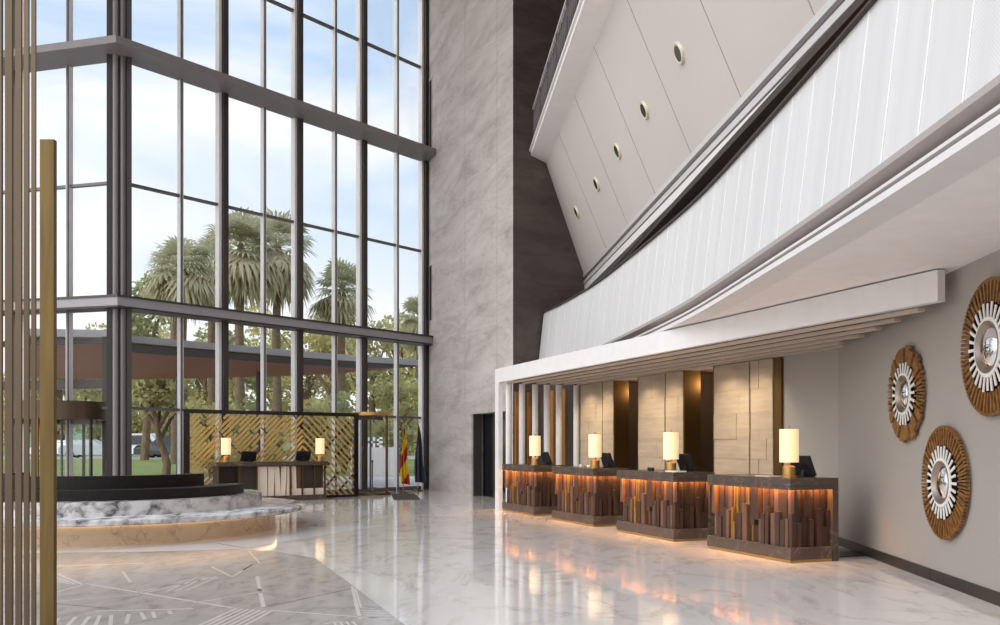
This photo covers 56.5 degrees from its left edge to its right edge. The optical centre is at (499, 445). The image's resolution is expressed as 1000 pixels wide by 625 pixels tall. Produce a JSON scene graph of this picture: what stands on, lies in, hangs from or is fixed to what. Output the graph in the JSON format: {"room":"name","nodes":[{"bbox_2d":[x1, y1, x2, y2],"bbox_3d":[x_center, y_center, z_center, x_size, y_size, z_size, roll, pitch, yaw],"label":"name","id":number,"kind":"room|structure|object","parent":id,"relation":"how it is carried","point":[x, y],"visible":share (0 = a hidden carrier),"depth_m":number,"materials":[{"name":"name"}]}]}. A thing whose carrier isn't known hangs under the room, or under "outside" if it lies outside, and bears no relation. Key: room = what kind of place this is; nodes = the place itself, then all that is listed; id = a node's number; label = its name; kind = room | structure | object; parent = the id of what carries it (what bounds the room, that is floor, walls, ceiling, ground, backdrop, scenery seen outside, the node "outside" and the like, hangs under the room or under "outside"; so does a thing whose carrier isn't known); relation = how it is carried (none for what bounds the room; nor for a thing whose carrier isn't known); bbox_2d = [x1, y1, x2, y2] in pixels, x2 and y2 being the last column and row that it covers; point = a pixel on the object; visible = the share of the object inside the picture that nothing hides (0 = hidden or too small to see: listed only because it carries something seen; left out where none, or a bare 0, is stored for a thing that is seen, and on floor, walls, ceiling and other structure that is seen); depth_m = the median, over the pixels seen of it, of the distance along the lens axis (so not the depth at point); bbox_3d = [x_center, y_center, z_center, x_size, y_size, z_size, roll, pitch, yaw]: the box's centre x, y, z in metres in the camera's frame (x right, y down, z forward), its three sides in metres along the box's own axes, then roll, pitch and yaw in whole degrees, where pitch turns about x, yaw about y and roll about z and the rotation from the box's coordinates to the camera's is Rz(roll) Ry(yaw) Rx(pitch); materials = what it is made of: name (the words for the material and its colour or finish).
{"room":"hotel lobby","nodes":[
{"label":"hotel lobby","id":0,"kind":"room"},
{"bbox_2d":[3,0,106,475],"bbox_3d":[-17.316,-7.020,25.523,16.000,17.000,0.300,0,0,15],"label":"window","id":1,"kind":"structure","parent":0,"point":[69,186],"depth_m":23.78,"materials":[{"name":"grey metal"}]},
{"bbox_2d":[14,400,106,475],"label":"door","id":2,"kind":"structure","parent":1,"relation":"attached to","point":[77,412],"depth_m":23.26,"materials":[{"name":"brown metal"}]},
{"bbox_2d":[3,446,414,475],"bbox_3d":[-25.000,0.710,108.000,140.000,1.580,124.000,0,0,0],"label":"lawn","id":3,"kind":"structure","parent":0,"point":[153,466],"depth_m":58.52,"materials":[{"name":"plant"}]},
{"bbox_2d":[3,372,65,445],"bbox_3d":[-57.444,-4.919,111.919,10.425,11.318,8.242,0,0,0],"label":"broadleaf tree","id":4,"kind":"object","parent":3,"relation":"on","point":[4,372],"visible":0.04,"depth_m":110.56,"materials":[{"name":"green plant"}]},
{"bbox_2d":[30,377,101,454],"bbox_3d":[-42.489,-4.704,90.206,10.240,11.359,8.051,0,0,0],"label":"broadleaf tree","id":5,"kind":"object","parent":3,"relation":"on","point":[80,394],"visible":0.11,"depth_m":88.82,"materials":[{"name":"green plant"}]},
{"bbox_2d":[58,440,101,457],"bbox_3d":[-33.342,0.231,76.000,4.706,1.499,1.876,0,0,-6],"label":"car","id":6,"kind":"object","parent":3,"relation":"on","point":[77,445],"visible":0.36,"depth_m":75.10,"materials":[{"name":"silver metal"}]},
{"bbox_2d":[65,379,138,441],"bbox_3d":[-43.821,-4.977,101.616,9.284,12.280,7.979,0,0,0],"label":"broadleaf tree","id":7,"kind":"object","parent":3,"relation":"on","point":[97,428],"visible":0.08,"depth_m":100.10,"materials":[{"name":"green plant"}]},
{"bbox_2d":[85,316,170,434],"bbox_3d":[-44.624,-7.458,111.329,11.393,16.434,7.641,0,0,0],"label":"broadleaf tree","id":8,"kind":"object","parent":3,"relation":"on","point":[138,427],"visible":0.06,"depth_m":111.07,"materials":[{"name":"green plant"}]},
{"bbox_2d":[132,433,160,456],"bbox_3d":[-31.419,-0.055,81.000,5.162,2.070,1.876,0,0,0],"label":"car","id":9,"kind":"object","parent":3,"relation":"on","point":[136,437],"visible":0.06,"depth_m":80.18,"materials":[{"name":"white paint"}]},
{"bbox_2d":[132,270,190,459],"bbox_3d":[-27.465,-6.501,71.255,6.738,15.205,5.616,0,0,0],"label":"broadleaf tree","id":10,"kind":"object","parent":3,"relation":"on","point":[138,323],"visible":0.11,"depth_m":70.69,"materials":[{"name":"green plant"}]},
{"bbox_2d":[133,436,190,457],"bbox_3d":[-27.654,0.095,77.000,4.704,1.770,1.876,0,0,0],"label":"car","id":11,"kind":"object","parent":3,"relation":"on","point":[154,450],"visible":0.27,"depth_m":76.13,"materials":[{"name":"grey metal"}]},
{"bbox_2d":[132,378,196,474],"bbox_3d":[-17.258,-1.496,46.109,4.259,6.064,3.567,0,0,0],"label":"broadleaf tree","id":12,"kind":"object","parent":3,"relation":"on","point":[153,393],"visible":0.58,"depth_m":45.73,"materials":[{"name":"green plant"}]},
{"bbox_2d":[142,253,198,463],"bbox_3d":[-22.003,-6.203,62.987,4.592,14.858,4.522,0,0,0],"label":"fan palm","id":13,"kind":"object","parent":3,"relation":"on","point":[174,322],"visible":0.09,"depth_m":62.73,"materials":[{"name":"green plant"}]},
{"bbox_2d":[139,234,214,408],"bbox_3d":[-17.113,-4.948,50.154,4.604,12.789,4.344,0,0,0],"label":"fan palm","id":14,"kind":"object","parent":3,"relation":"on","point":[198,291],"visible":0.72,"depth_m":49.32,"materials":[{"name":"green plant"}]},
{"bbox_2d":[158,333,254,445],"bbox_3d":[-29.059,-5.018,90.496,10.058,11.997,7.978,0,0,0],"label":"broadleaf tree","id":15,"kind":"object","parent":3,"relation":"on","point":[202,392],"visible":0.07,"depth_m":89.79,"materials":[{"name":"green plant"}]},
{"bbox_2d":[191,235,234,459],"bbox_3d":[-21.907,-7.522,71.040,5.337,17.224,5.277,0,0,0],"label":"fan palm","id":16,"kind":"object","parent":3,"relation":"on","point":[211,325],"visible":0.06,"depth_m":70.72,"materials":[{"name":"green plant"}]},
{"bbox_2d":[192,323,287,450],"bbox_3d":[-28.215,-6.333,100.668,10.814,14.445,9.692,0,0,0],"label":"broadleaf tree","id":17,"kind":"object","parent":3,"relation":"on","point":[199,333],"visible":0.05,"depth_m":100.66,"materials":[{"name":"green plant"}]},
{"bbox_2d":[195,207,287,436],"bbox_3d":[-15.938,-6.708,57.442,6.178,16.052,6.347,0,0,0],"label":"fan palm","id":18,"kind":"object","parent":3,"relation":"on","point":[244,265],"visible":0.7,"depth_m":56.55,"materials":[{"name":"green plant"}]},
{"bbox_2d":[229,394,282,461],"bbox_3d":[-13.510,-0.650,50.046,3.036,4.250,3.449,0,0,37],"label":"broadleaf tree","id":19,"kind":"object","parent":3,"relation":"on","point":[245,407],"visible":0.19,"depth_m":49.61,"materials":[{"name":"green plant"}]},
{"bbox_2d":[233,303,303,432],"bbox_3d":[-28.160,-8.343,111.663,9.287,18.076,10.004,0,0,0],"label":"broadleaf tree","id":20,"kind":"object","parent":3,"relation":"on","point":[285,380],"visible":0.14,"depth_m":110.69,"materials":[{"name":"green plant"}]},
{"bbox_2d":[243,208,318,460],"bbox_3d":[-15.477,-7.651,63.953,6.372,17.718,6.692,0,0,0],"label":"fan palm","id":21,"kind":"object","parent":3,"relation":"on","point":[283,260],"visible":0.43,"depth_m":63.53,"materials":[{"name":"green plant"}]},
{"bbox_2d":[268,315,347,448],"bbox_3d":[-24.658,-8.849,123.822,12.219,18.865,8.997,0,0,0],"label":"broadleaf tree","id":22,"kind":"object","parent":3,"relation":"on","point":[311,382],"visible":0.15,"depth_m":122.61,"materials":[{"name":"green plant"}]},
{"bbox_2d":[313,390,353,473],"bbox_3d":[-8.329,-0.754,48.848,2.764,4.464,2.890,0,0,-40],"label":"broadleaf tree","id":23,"kind":"object","parent":3,"relation":"on","point":[343,406],"visible":0.48,"depth_m":48.31,"materials":[{"name":"green plant"}]},
{"bbox_2d":[303,317,368,437],"bbox_3d":[-16.337,-5.651,89.983,7.776,13.621,8.667,0,0,0],"label":"broadleaf tree","id":24,"kind":"object","parent":3,"relation":"on","point":[325,341],"visible":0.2,"depth_m":89.68,"materials":[{"name":"green plant"}]},
{"bbox_2d":[303,257,377,458],"bbox_3d":[-11.477,-6.335,68.001,5.500,14.954,5.158,0,0,25],"label":"fan palm","id":25,"kind":"object","parent":3,"relation":"on","point":[346,275],"visible":0.68,"depth_m":67.19,"materials":[{"name":"green plant"}]},
{"bbox_2d":[350,437,393,475],"bbox_3d":[-6.231,0.530,46.250,2.400,1.940,0.300,0,0,0],"label":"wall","id":26,"kind":"structure","parent":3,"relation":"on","point":[377,453],"depth_m":46.10,"materials":[{"name":"white paint"}]},
{"bbox_2d":[345,308,415,446],"bbox_3d":[-13.412,-7.203,100.861,10.483,16.049,10.334,0,0,0],"label":"broadleaf tree","id":27,"kind":"object","parent":3,"relation":"on","point":[372,375],"visible":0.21,"depth_m":100.59,"materials":[{"name":"green plant"}]},
{"bbox_2d":[351,323,416,450],"bbox_3d":[-12.334,-7.602,112.362,11.846,16.635,10.721,0,0,0],"label":"broadleaf tree","id":28,"kind":"object","parent":3,"relation":"on","point":[411,375],"visible":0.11,"depth_m":109.64,"materials":[{"name":"green plant"}]},
{"bbox_2d":[368,377,417,472],"bbox_3d":[-5.283,-1.169,50.157,4.352,5.301,2.703,0,0,0],"label":"broadleaf tree","id":29,"kind":"object","parent":3,"relation":"on","point":[406,387],"visible":0.63,"depth_m":49.82,"materials":[{"name":"green plant"}]},
{"bbox_2d":[399,295,417,424],"bbox_3d":[-6.352,-5.418,72.935,4.082,12.956,4.110,0,0,-11],"label":"fan palm","id":30,"kind":"object","parent":3,"relation":"on","point":[412,304],"visible":0.32,"depth_m":72.66,"materials":[{"name":"green plant"}]},
{"bbox_2d":[4,421,415,446],"bbox_3d":[-25.000,-1.270,150.500,110.000,5.500,1.000,0,0,0],"label":"wall","id":31,"kind":"structure","parent":0,"point":[78,436],"depth_m":150.01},
{"bbox_2d":[132,0,428,493],"bbox_3d":[-6.032,-7.020,27.672,0.300,17.000,11.020,0,0,40],"label":"window","id":32,"kind":"structure","parent":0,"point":[221,203],"depth_m":27.58,"materials":[{"name":"grey metal"}]},
{"bbox_2d":[429,0,512,495],"bbox_3d":[-0.833,-7.020,28.415,0.650,17.000,8.490,0,0,-20],"label":"wall","id":33,"kind":"structure","parent":0,"point":[471,41],"depth_m":28.04,"materials":[{"name":"grey stone"}]},
{"bbox_2d":[429,75,432,146],"bbox_3d":[-2.313,-11.315,31.556,0.100,2.350,0.410,0,0,-20],"label":"window","id":34,"kind":"structure","parent":33,"relation":"in","point":[431,78],"depth_m":31.50,"materials":[{"name":"glass"}]},
{"bbox_2d":[429,262,432,320],"bbox_3d":[-2.313,-5.230,31.556,0.100,1.920,0.410,0,0,-20],"label":"window","id":35,"kind":"structure","parent":33,"relation":"in","point":[430,264],"depth_m":31.52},
{"bbox_2d":[473,412,505,498],"bbox_3d":[-0.082,0.270,26.106,0.350,2.420,3.160,0,0,-20],"label":"door","id":36,"kind":"structure","parent":33,"relation":"in","point":[488,419],"depth_m":27.39,"materials":[{"name":"brown metal"}]},
{"bbox_2d":[3,476,999,624],"bbox_3d":[-13.000,1.630,19.000,54.000,0.300,54.000,0,0,0],"label":"floor","id":37,"kind":"structure","parent":0,"point":[440,557],"depth_m":10.63,"materials":[{"name":"stone"}]},
{"bbox_2d":[0,0,56,624],"bbox_3d":[-2.741,-1.320,5.228,0.255,5.600,4.503,0,0,-23],"label":"screen","id":38,"kind":"object","parent":37,"relation":"on","point":[48,147],"visible":1,"depth_m":5.90,"materials":[{"name":"gold metal"}]},
{"bbox_2d":[3,337,106,475],"bbox_3d":[-12.814,-0.720,25.497,4.851,4.400,0.224,0,0,15],"label":"frame","id":39,"kind":"object","parent":37,"relation":"on","point":[98,383],"visible":0.31,"depth_m":24.87,"materials":[{"name":"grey metal"}]},
{"bbox_2d":[107,0,131,475],"bbox_3d":[-9.528,-7.020,23.272,0.580,17.000,0.355,0,0,-22],"label":"column","id":40,"kind":"structure","parent":37,"relation":"on","point":[119,12],"depth_m":23.14,"materials":[{"name":"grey metal"}]},
{"bbox_2d":[3,296,432,343],"bbox_3d":[-13.110,-3.555,26.012,23.308,0.210,7.805,0,0,-11],"label":"beam","id":41,"kind":"structure","parent":40,"relation":"attached to","point":[98,301],"depth_m":25.09,"materials":[{"name":"silver metal"}]},
{"bbox_2d":[3,305,432,345],"bbox_3d":[-13.110,-3.430,26.024,23.295,0.040,7.782,0,0,-11],"label":"beam","id":42,"kind":"structure","parent":41,"relation":"attached to","point":[90,308],"depth_m":25.27,"materials":[{"name":"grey metal"}]},
{"bbox_2d":[3,294,432,336],"bbox_3d":[-13.111,-3.685,25.988,23.333,0.050,7.853,0,0,-11],"label":"beam","id":43,"kind":"structure","parent":41,"relation":"on","point":[109,295],"depth_m":25.02,"materials":[{"name":"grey metal"}]},
{"bbox_2d":[3,35,435,160],"bbox_3d":[-13.114,-9.810,25.812,23.516,0.180,8.195,0,0,-11],"label":"beam","id":44,"kind":"structure","parent":40,"relation":"attached to","point":[90,51],"depth_m":24.83,"materials":[{"name":"grey paint"}]},
{"bbox_2d":[3,472,304,546],"bbox_3d":[-7.000,0.980,16.500,6.940,1.000,6.940,0,0,0],"label":"fountain","id":45,"kind":"object","parent":37,"relation":"on","point":[123,509],"visible":0.81,"depth_m":14.51,"materials":[{"name":"beige stone"}]},
{"bbox_2d":[3,549,404,624],"bbox_3d":[-4.900,1.479,8.482,8.600,0.001,9.763,0,0,0],"label":"inlay","id":46,"kind":"object","parent":37,"relation":"on","point":[284,577],"visible":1,"depth_m":9.45,"materials":[{"name":"grey stone"}]},
{"bbox_2d":[57,543,352,608],"bbox_3d":[-2.914,1.478,11.287,2.772,0.001,5.682,0,0,0],"label":"inlay","id":47,"kind":"object","parent":46,"relation":"on","point":[216,543],"visible":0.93,"depth_m":9.20,"materials":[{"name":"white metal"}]},
{"bbox_2d":[57,551,398,624],"bbox_3d":[-3.170,1.479,9.876,2.862,0.001,6.101,0,0,-26],"label":"inlay","id":48,"kind":"object","parent":46,"relation":"on","point":[354,595],"visible":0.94,"depth_m":8.41,"materials":[{"name":"stone"}]},
{"bbox_2d":[185,397,241,475],"bbox_3d":[-13.961,-0.412,44.879,2.621,3.828,3.058,0,0,-33],"label":"broadleaf tree","id":49,"kind":"object","parent":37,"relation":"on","point":[203,421],"visible":0.29,"depth_m":44.45,"materials":[{"name":"green plant"}]},
{"bbox_2d":[30,329,417,473],"bbox_3d":[-11.371,-0.890,36.256,13.486,4.740,17.934,0,0,-30],"label":"entrance canopy","id":50,"kind":"object","parent":37,"relation":"on","point":[152,357],"visible":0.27,"depth_m":33.24,"materials":[{"name":"red wood"}]},
{"bbox_2d":[104,525,381,551],"bbox_3d":[-3.851,1.480,15.196,1.462,0.001,5.426,0,0,23],"label":"inlay","id":51,"kind":"object","parent":37,"relation":"on","point":[280,534],"visible":1,"depth_m":14.71,"materials":[{"name":"white stone"}]},
{"bbox_2d":[208,461,327,499],"bbox_3d":[-6.207,0.950,25.097,3.160,1.060,0.600,0,0,-37],"label":"desk","id":52,"kind":"object","parent":37,"relation":"on","point":[293,480],"visible":0.86,"depth_m":25.04,"materials":[{"name":"brown paint"}]},
{"bbox_2d":[221,438,230,461],"bbox_3d":[-7.151,0.082,24.270,0.246,0.675,0.246,0,0,0],"label":"table lamp","id":53,"kind":"object","parent":52,"relation":"on","point":[225,442],"visible":0.97,"depth_m":24.18,"materials":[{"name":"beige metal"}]},
{"bbox_2d":[240,451,256,461],"bbox_3d":[-6.729,0.278,24.857,0.420,0.282,0.201,0,0,-37],"label":"computer monitor","id":54,"kind":"object","parent":52,"relation":"on","point":[246,456],"visible":1,"depth_m":24.80,"materials":[{"name":"black plastic"}]},
{"bbox_2d":[208,461,327,466],"bbox_3d":[-6.207,0.475,25.097,3.160,0.110,0.600,0,0,-37],"label":"countertop","id":55,"kind":"structure","parent":52,"relation":"on","point":[260,463],"depth_m":24.81,"materials":[{"name":"stone"}]},
{"bbox_2d":[295,451,310,460],"bbox_3d":[-5.472,0.278,25.793,0.420,0.282,0.201,0,0,-37],"label":"computer monitor","id":56,"kind":"object","parent":52,"relation":"on","point":[300,455],"visible":0.97,"depth_m":25.75,"materials":[{"name":"black plastic"}]},
{"bbox_2d":[315,437,323,460],"bbox_3d":[-5.006,0.082,25.866,0.246,0.675,0.246,0,0,0],"label":"table lamp","id":57,"kind":"object","parent":52,"relation":"on","point":[319,442],"visible":0.98,"depth_m":25.77,"materials":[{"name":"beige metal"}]},
{"bbox_2d":[182,409,358,497],"bbox_3d":[-6.218,0.260,25.740,5.092,2.440,0.120,0,0,-37],"label":"lattice screen","id":58,"kind":"object","parent":37,"relation":"on","point":[186,417],"visible":0.56,"depth_m":25.64,"materials":[{"name":"gold metal"}]},
{"bbox_2d":[266,402,331,460],"bbox_3d":[-9.536,-0.290,43.865,3.174,3.608,2.542,0,0,0],"label":"broadleaf tree","id":59,"kind":"object","parent":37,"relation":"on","point":[313,408],"visible":0.21,"depth_m":43.78,"materials":[{"name":"green plant"}]},
{"bbox_2d":[350,412,390,495],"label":"door","id":60,"kind":"structure","parent":37,"relation":"on","point":[369,416],"depth_m":28.11,"materials":[{"name":"gold metal"}]},
{"bbox_2d":[398,423,409,492],"bbox_3d":[-3.034,0.370,29.297,0.330,2.220,0.316,0,0,27],"label":"flag","id":61,"kind":"object","parent":37,"relation":"on","point":[404,472],"visible":1,"depth_m":29.29,"materials":[{"name":"multicoloured fabric"}]},
{"bbox_2d":[391,494,419,499],"bbox_3d":[-2.764,1.470,27.040,0.728,0.017,3.047,0,0,-8],"label":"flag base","id":62,"kind":"object","parent":37,"relation":"on","point":[395,496],"visible":1,"depth_m":26.40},
{"bbox_2d":[413,422,424,490],"bbox_3d":[-2.681,0.320,30.593,0.356,2.320,0.319,0,0,23],"label":"flag","id":63,"kind":"object","parent":37,"relation":"on","point":[419,474],"visible":1,"depth_m":30.60,"materials":[{"name":"blue fabric"}]},
{"bbox_2d":[502,464,565,515],"bbox_3d":[0.727,0.945,20.676,0.750,1.070,1.880,0,0,-20],"label":"reception desk","id":64,"kind":"object","parent":37,"relation":"on","point":[530,488],"visible":0.87,"depth_m":19.93,"materials":[{"name":"brown paint"}]},
{"bbox_2d":[502,464,565,471],"bbox_3d":[0.727,0.484,20.676,0.750,0.148,1.880,0,0,-20],"label":"countertop","id":65,"kind":"structure","parent":64,"relation":"on","point":[508,467],"depth_m":19.97,"materials":[{"name":"stone"}]},
{"bbox_2d":[529,434,540,464],"bbox_3d":[0.766,0.071,20.355,0.246,0.675,0.246,0,0,-20],"label":"table lamp","id":66,"kind":"object","parent":64,"relation":"on","point":[534,441],"visible":1,"depth_m":20.26,"materials":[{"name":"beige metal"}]},
{"bbox_2d":[552,466,628,526],"bbox_3d":[1.723,0.945,17.993,0.750,1.070,1.880,0,0,-20],"label":"reception desk","id":67,"kind":"object","parent":37,"relation":"on","point":[587,496],"visible":0.86,"depth_m":17.28,"materials":[{"name":"brown paint"}]},
{"bbox_2d":[552,466,628,476],"bbox_3d":[1.723,0.484,17.993,0.750,0.148,1.880,0,0,-20],"label":"countertop","id":68,"kind":"structure","parent":67,"relation":"on","point":[566,470],"depth_m":17.32,"materials":[{"name":"stone"}]},
{"bbox_2d":[588,432,601,467],"bbox_3d":[1.796,0.071,17.580,0.246,0.675,0.246,0,0,-20],"label":"table lamp","id":69,"kind":"object","parent":67,"relation":"on","point":[594,440],"visible":1,"depth_m":17.48,"materials":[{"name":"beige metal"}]},
{"bbox_2d":[600,453,615,467],"bbox_3d":[2.069,0.268,17.735,0.201,0.282,0.420,0,0,-20],"label":"computer monitor","id":70,"kind":"object","parent":67,"relation":"on","point":[606,458],"visible":0.84,"depth_m":17.65,"materials":[{"name":"black plastic"}]},
{"bbox_2d":[617,469,714,541],"bbox_3d":[2.698,0.945,15.366,0.750,1.070,1.880,0,0,-20],"label":"reception desk","id":71,"kind":"object","parent":37,"relation":"on","point":[658,504],"visible":0.93,"depth_m":14.64,"materials":[{"name":"brown paint"}]},
{"bbox_2d":[617,469,714,481],"bbox_3d":[2.698,0.484,15.366,0.750,0.148,1.880,0,0,-20],"label":"countertop","id":72,"kind":"structure","parent":71,"relation":"on","point":[637,474],"depth_m":14.69,"materials":[{"name":"stone"}]},
{"bbox_2d":[663,430,678,470],"bbox_3d":[2.756,0.071,14.992,0.246,0.675,0.246,0,0,-20],"label":"table lamp","id":73,"kind":"object","parent":71,"relation":"on","point":[670,439],"visible":0.95,"depth_m":14.89,"materials":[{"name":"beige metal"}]},
{"bbox_2d":[676,454,694,470],"bbox_3d":[3.036,0.268,15.128,0.201,0.282,0.420,0,0,-20],"label":"computer monitor","id":74,"kind":"object","parent":71,"relation":"on","point":[685,463],"visible":0.8,"depth_m":15.05,"materials":[{"name":"black plastic"}]},
{"bbox_2d":[495,270,944,509],"bbox_3d":[3.146,-0.162,16.049,2.065,3.283,13.190,0,0,-20],"label":"canopy","id":75,"kind":"object","parent":37,"relation":"on","point":[832,315],"visible":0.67,"depth_m":14.46,"materials":[{"name":"white paint"}]},
{"bbox_2d":[707,474,838,562],"bbox_3d":[3.679,0.945,12.722,0.750,1.070,1.880,0,0,-20],"label":"reception desk","id":76,"kind":"object","parent":37,"relation":"on","point":[782,519],"visible":0.99,"depth_m":12.04,"materials":[{"name":"brown wood"}]},
{"bbox_2d":[707,474,837,489],"bbox_3d":[3.679,0.484,12.722,0.750,0.148,1.880,0,0,-20],"label":"countertop","id":77,"kind":"structure","parent":76,"relation":"on","point":[738,480],"depth_m":12.10,"materials":[{"name":"grey stone"}]},
{"bbox_2d":[779,426,798,476],"bbox_3d":[3.792,0.071,12.202,0.246,0.675,0.246,0,0,-20],"label":"table lamp","id":78,"kind":"object","parent":76,"relation":"on","point":[788,438],"visible":0.97,"depth_m":12.11,"materials":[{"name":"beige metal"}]},
{"bbox_2d":[791,456,816,476],"bbox_3d":[4.052,0.268,12.391,0.201,0.282,0.420,0,0,-20],"label":"computer monitor","id":79,"kind":"object","parent":76,"relation":"on","point":[804,467],"visible":0.7,"depth_m":12.30,"materials":[{"name":"black plastic"}]},
{"bbox_2d":[839,551,865,556],"bbox_3d":[4.806,1.474,12.678,0.335,0.012,0.761,0,0,20],"label":"threshold","id":80,"kind":"object","parent":37,"relation":"on","point":[841,553],"visible":1,"depth_m":12.58,"materials":[{"name":"grey stone"}]},
{"bbox_2d":[513,0,584,463],"bbox_3d":[3.737,-7.020,27.293,8.999,17.000,0.600,0,0,-37],"label":"wall","id":81,"kind":"structure","parent":0,"point":[547,270],"depth_m":24.70,"materials":[{"name":"paint"}]},
{"bbox_2d":[538,377,582,465],"bbox_3d":[1.585,-0.170,23.551,0.200,3.300,2.758,0,0,-20],"label":"wall niche","id":82,"kind":"object","parent":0,"point":[569,388],"visible":0.07,"depth_m":23.43,"materials":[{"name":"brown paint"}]},
{"bbox_2d":[514,389,566,465],"bbox_3d":[1.141,0.030,23.801,0.507,2.900,1.810,0,0,-39],"label":"panel","id":83,"kind":"object","parent":82,"relation":"attached to","point":[564,391],"visible":0.54,"depth_m":23.89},
{"bbox_2d":[626,368,712,471],"bbox_3d":[3.862,-0.010,19.142,1.000,2.980,4.850,0,0,-20],"label":"wall","id":84,"kind":"structure","parent":0,"point":[707,374],"depth_m":18.72,"materials":[{"name":"brown wood"}]},
{"bbox_2d":[546,0,827,272],"bbox_3d":[2.877,-6.202,11.944,1.296,2.908,27.735,0,0,-4],"label":"ceiling","id":85,"kind":"structure","parent":0,"point":[727,45],"depth_m":15.89,"materials":[{"name":"white paint"}]},
{"bbox_2d":[529,0,612,162],"bbox_3d":[2.289,-7.728,11.921,1.098,0.255,26.330,0,0,-4],"label":"ceiling beam","id":86,"kind":"structure","parent":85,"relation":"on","point":[589,18],"depth_m":18.98,"materials":[{"name":"paint"}]},
{"bbox_2d":[532,0,578,136],"bbox_3d":[1.785,-8.356,12.390,0.060,1.000,24.102,0,0,-4],"label":"gallery railing","id":87,"kind":"object","parent":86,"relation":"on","point":[559,39],"visible":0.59,"depth_m":20.47,"materials":[{"name":"silver metal"}]},
{"bbox_2d":[639,100,648,119],"bbox_3d":[2.546,-5.935,16.436,0.162,0.322,0.340,0,0,-2],"label":"recessed light","id":88,"kind":"object","parent":85,"relation":"in","point":[643,108],"visible":1,"depth_m":16.39,"materials":[{"name":"beige metal"}]},
{"bbox_2d":[673,41,684,64],"bbox_3d":[2.713,-5.958,14.108,0.162,0.322,0.340,0,0,-2],"label":"recessed light","id":89,"kind":"object","parent":85,"relation":"in","point":[679,55],"visible":1,"depth_m":14.06,"materials":[{"name":"beige metal"}]},
{"bbox_2d":[583,337,837,477],"bbox_3d":[3.656,-0.170,17.972,0.200,3.300,9.140,0,0,-20],"label":"wall","id":90,"kind":"structure","parent":0,"point":[810,379],"depth_m":14.43,"materials":[{"name":"paint"}]},
{"bbox_2d":[580,381,613,466],"bbox_3d":[2.241,0.020,21.393,0.070,2.920,1.748,0,0,-20],"label":"wall panel","id":91,"kind":"object","parent":90,"relation":"attached to","point":[597,399],"visible":0.56,"depth_m":21.32,"materials":[{"name":"stone"}]},
{"bbox_2d":[614,380,628,467],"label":"wall panel","id":92,"kind":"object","parent":90,"relation":"in","point":[621,388],"depth_m":20.62,"materials":[{"name":"gold metal"}]},
{"bbox_2d":[638,371,682,469],"bbox_3d":[3.238,0.020,18.707,0.071,2.920,1.818,0,0,-20],"label":"wall panel","id":93,"kind":"object","parent":90,"relation":"attached to","point":[660,397],"visible":0.62,"depth_m":18.77,"materials":[{"name":"stone"}]},
{"bbox_2d":[683,366,714,471],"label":"wall panel","id":94,"kind":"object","parent":90,"relation":"in","point":[691,379],"depth_m":17.90,"materials":[{"name":"gold metal"}]},
{"bbox_2d":[714,358,774,474],"bbox_3d":[4.209,0.020,16.092,0.070,2.920,1.758,0,0,-20],"label":"wall panel","id":95,"kind":"object","parent":90,"relation":"attached to","point":[744,395],"visible":0.76,"depth_m":16.00,"materials":[{"name":"stone"}]},
{"bbox_2d":[775,357,783,474],"bbox_3d":[4.556,0.020,15.186,0.049,2.920,0.170,0,0,-20],"label":"trim","id":96,"kind":"structure","parent":90,"relation":"attached to","point":[779,362],"depth_m":15.16,"materials":[{"name":"gold metal"}]},
{"bbox_2d":[583,0,854,288],"bbox_3d":[3.459,-4.550,13.097,0.359,0.460,26.527,0,0,-4],"label":"trim","id":97,"kind":"structure","parent":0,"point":[831,11],"depth_m":13.86,"materials":[{"name":"silver metal"}]},
{"bbox_2d":[613,0,868,268],"bbox_3d":[4.810,-4.270,11.500,4.380,0.100,31.000,0,0,0],"label":"ceiling","id":98,"kind":"structure","parent":0,"point":[735,143],"depth_m":12.36,"materials":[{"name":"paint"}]},
{"bbox_2d":[702,156,999,322],"bbox_3d":[3.895,-1.935,10.749,5.209,0.229,29.503,0,0,0],"label":"ceiling","id":99,"kind":"structure","parent":0,"point":[958,225],"depth_m":8.49,"materials":[{"name":"paint"}]},
{"bbox_2d":[539,0,999,358],"bbox_3d":[2.497,-2.697,10.446,1.338,1.755,28.911,0,0,-3],"label":"balcony","id":100,"kind":"object","parent":99,"relation":"attached to","point":[903,105],"visible":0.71,"depth_m":8.22,"materials":[{"name":"white paint"}]},
{"bbox_2d":[838,250,999,591],"bbox_3d":[4.546,-0.170,6.090,0.250,3.300,16.254,0,0,5],"label":"wall","id":101,"kind":"structure","parent":0,"point":[881,507],"depth_m":10.72,"materials":[{"name":"paint"}]},
{"bbox_2d":[887,345,924,442],"bbox_3d":[4.764,-0.612,10.944,0.102,1.153,1.153,0,0,5],"label":"sunburst mirror","id":102,"kind":"object","parent":101,"relation":"attached to","point":[906,379],"visible":1,"depth_m":10.84,"materials":[{"name":"brown wood"}]},
{"bbox_2d":[839,537,999,606],"bbox_3d":[4.412,1.417,6.101,0.020,0.125,16.254,0,0,5],"label":"baseboard","id":103,"kind":"structure","parent":101,"relation":"attached to","point":[980,592],"depth_m":10.27,"materials":[{"name":"grey stone"}]},
{"bbox_2d":[921,425,969,539],"bbox_3d":[4.674,0.384,9.799,0.114,1.200,1.201,0,0,6],"label":"sunburst mirror","id":104,"kind":"object","parent":101,"relation":"attached to","point":[945,499],"visible":1,"depth_m":9.69,"materials":[{"name":"brown wood"}]},
{"bbox_2d":[960,276,999,416],"bbox_3d":[4.576,-0.925,8.691,0.111,1.298,1.298,0,0,5],"label":"sunburst mirror","id":105,"kind":"object","parent":101,"relation":"attached to","point":[980,371],"visible":1,"depth_m":8.79,"materials":[{"name":"brown wood"}]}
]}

